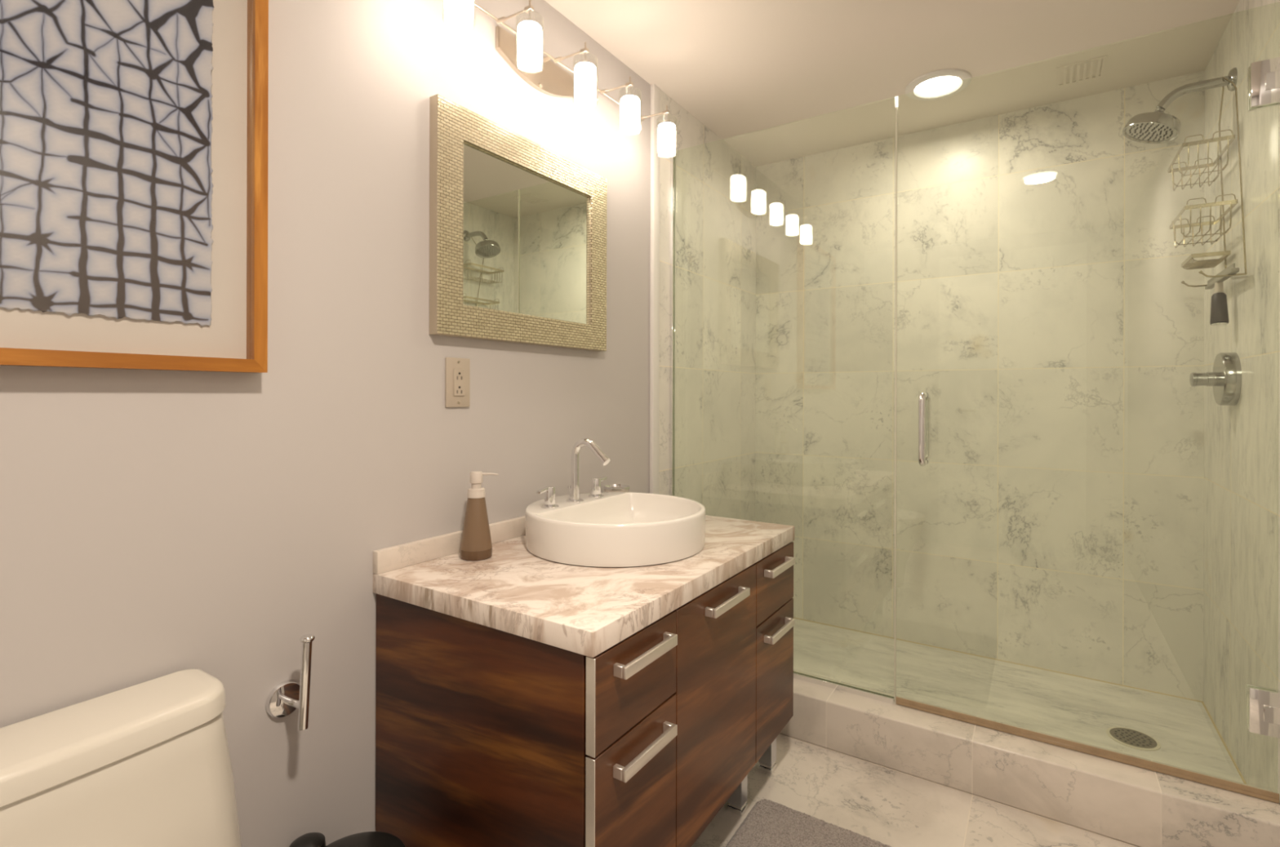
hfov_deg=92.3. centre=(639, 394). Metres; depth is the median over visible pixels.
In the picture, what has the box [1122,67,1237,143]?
shower
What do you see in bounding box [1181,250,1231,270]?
soap tray
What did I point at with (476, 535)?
bottle
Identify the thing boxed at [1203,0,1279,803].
wall
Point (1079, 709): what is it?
floor
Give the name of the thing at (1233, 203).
basket
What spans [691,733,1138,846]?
floor
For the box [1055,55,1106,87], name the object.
ceiling vent
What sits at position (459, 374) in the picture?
receptacle
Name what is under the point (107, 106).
print
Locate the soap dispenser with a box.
[459,471,498,560]
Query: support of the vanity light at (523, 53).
attached to the wall at (154, 524)
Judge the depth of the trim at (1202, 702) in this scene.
2.31 m
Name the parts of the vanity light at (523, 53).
lamp shade, arm, lamp shade, rail, arm, lamp shade, arm, lamp shade, arm, lamp shade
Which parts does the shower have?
arm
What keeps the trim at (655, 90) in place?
attached to the wall at (154, 524)
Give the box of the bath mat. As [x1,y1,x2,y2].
[725,799,891,846]
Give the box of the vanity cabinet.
[375,542,795,846]
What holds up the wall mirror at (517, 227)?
attached to the wall at (154, 524)
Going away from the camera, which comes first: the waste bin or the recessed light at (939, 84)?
the waste bin
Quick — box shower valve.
[1190,352,1241,405]
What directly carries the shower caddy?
hanging from the shower
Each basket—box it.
[1167,129,1235,191]
[1168,193,1238,248]
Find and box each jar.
[604,484,629,492]
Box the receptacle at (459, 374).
[453,368,464,395]
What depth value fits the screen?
2.34 m
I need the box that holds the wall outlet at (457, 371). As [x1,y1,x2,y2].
[444,357,470,407]
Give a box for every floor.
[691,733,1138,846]
[793,618,1244,783]
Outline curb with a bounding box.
[779,670,1279,846]
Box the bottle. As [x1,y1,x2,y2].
[460,497,492,551]
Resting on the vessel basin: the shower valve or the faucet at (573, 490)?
the faucet at (573, 490)
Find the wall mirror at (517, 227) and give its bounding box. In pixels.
[429,93,607,351]
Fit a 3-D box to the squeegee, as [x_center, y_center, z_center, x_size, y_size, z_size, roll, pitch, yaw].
[1.695,-0.279,1.796,0.041,0.155,0.320,0,0,33]
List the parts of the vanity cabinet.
panel, drawer, drawer, handle, handle, door, handle, leg, leg, drawer, drawer, handle, handle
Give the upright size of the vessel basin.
0.097 m
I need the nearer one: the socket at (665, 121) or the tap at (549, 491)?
the tap at (549, 491)
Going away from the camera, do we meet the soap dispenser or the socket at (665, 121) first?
the soap dispenser
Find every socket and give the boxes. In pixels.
[524,9,535,22]
[580,52,590,62]
[625,85,635,95]
[662,113,671,122]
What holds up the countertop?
on the vanity cabinet
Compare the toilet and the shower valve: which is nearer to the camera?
the toilet
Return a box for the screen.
[669,127,894,704]
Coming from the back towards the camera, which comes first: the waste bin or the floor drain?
the floor drain
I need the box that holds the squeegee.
[1204,262,1239,326]
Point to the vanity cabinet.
(486, 736)
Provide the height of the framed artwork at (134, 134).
0.885 m
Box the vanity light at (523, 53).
[444,0,676,156]
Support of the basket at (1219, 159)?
on the shower caddy
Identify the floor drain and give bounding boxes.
[1106,726,1160,751]
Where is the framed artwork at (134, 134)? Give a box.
[0,0,268,373]
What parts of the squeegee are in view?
handle, blade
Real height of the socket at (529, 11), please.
0.041 m
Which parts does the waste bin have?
bin lid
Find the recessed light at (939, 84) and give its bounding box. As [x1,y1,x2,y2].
[905,68,971,100]
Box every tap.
[536,485,559,508]
[587,476,607,497]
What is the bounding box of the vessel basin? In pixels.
[524,492,705,567]
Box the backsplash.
[373,515,525,574]
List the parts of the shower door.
pull handle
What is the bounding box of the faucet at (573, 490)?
[536,438,609,508]
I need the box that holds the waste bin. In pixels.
[288,831,405,846]
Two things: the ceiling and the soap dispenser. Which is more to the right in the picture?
the ceiling
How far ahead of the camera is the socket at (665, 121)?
2.03 m
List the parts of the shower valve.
handle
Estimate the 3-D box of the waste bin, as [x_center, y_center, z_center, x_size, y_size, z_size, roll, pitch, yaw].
[-0.524,0.967,1.113,0.192,0.278,0.227,0,0,-33]
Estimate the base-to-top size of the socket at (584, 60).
0.041 m
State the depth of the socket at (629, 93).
1.85 m
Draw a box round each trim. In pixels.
[649,84,660,493]
[793,617,1246,784]
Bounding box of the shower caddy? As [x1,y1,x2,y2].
[1167,76,1247,287]
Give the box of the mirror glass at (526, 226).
[462,142,588,324]
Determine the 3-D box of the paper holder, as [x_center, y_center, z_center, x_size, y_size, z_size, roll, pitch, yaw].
[-0.637,0.527,1.141,0.086,0.169,0.066,0,0,33]
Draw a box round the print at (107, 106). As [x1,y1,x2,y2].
[0,0,213,326]
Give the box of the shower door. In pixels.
[893,1,1279,804]
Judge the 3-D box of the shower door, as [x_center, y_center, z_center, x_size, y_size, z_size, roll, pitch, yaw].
[1.152,0.016,1.680,0.854,1.884,0.120,0,0,33]
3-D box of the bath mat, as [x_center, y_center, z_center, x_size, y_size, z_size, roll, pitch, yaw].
[0.330,1.097,1.245,0.484,0.022,0.728,0,0,33]
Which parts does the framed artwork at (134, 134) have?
frame rail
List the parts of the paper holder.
arm, post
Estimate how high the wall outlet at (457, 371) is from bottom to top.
0.120 m
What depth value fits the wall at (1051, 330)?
2.48 m
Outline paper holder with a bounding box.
[266,634,315,731]
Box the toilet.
[0,669,242,846]
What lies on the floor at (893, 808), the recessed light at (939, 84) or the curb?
the curb
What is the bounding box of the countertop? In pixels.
[373,515,795,657]
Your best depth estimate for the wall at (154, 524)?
1.26 m
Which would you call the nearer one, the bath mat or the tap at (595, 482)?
the bath mat
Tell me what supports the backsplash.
attached to the wall at (154, 524)
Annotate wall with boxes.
[0,0,755,846]
[755,71,1204,701]
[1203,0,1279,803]
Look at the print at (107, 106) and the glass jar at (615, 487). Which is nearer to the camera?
the print at (107, 106)
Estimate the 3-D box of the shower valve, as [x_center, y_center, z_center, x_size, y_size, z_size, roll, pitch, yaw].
[1.702,-0.046,1.829,0.096,0.156,0.156,0,0,33]
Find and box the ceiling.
[544,0,1239,166]
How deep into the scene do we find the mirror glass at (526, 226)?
1.67 m

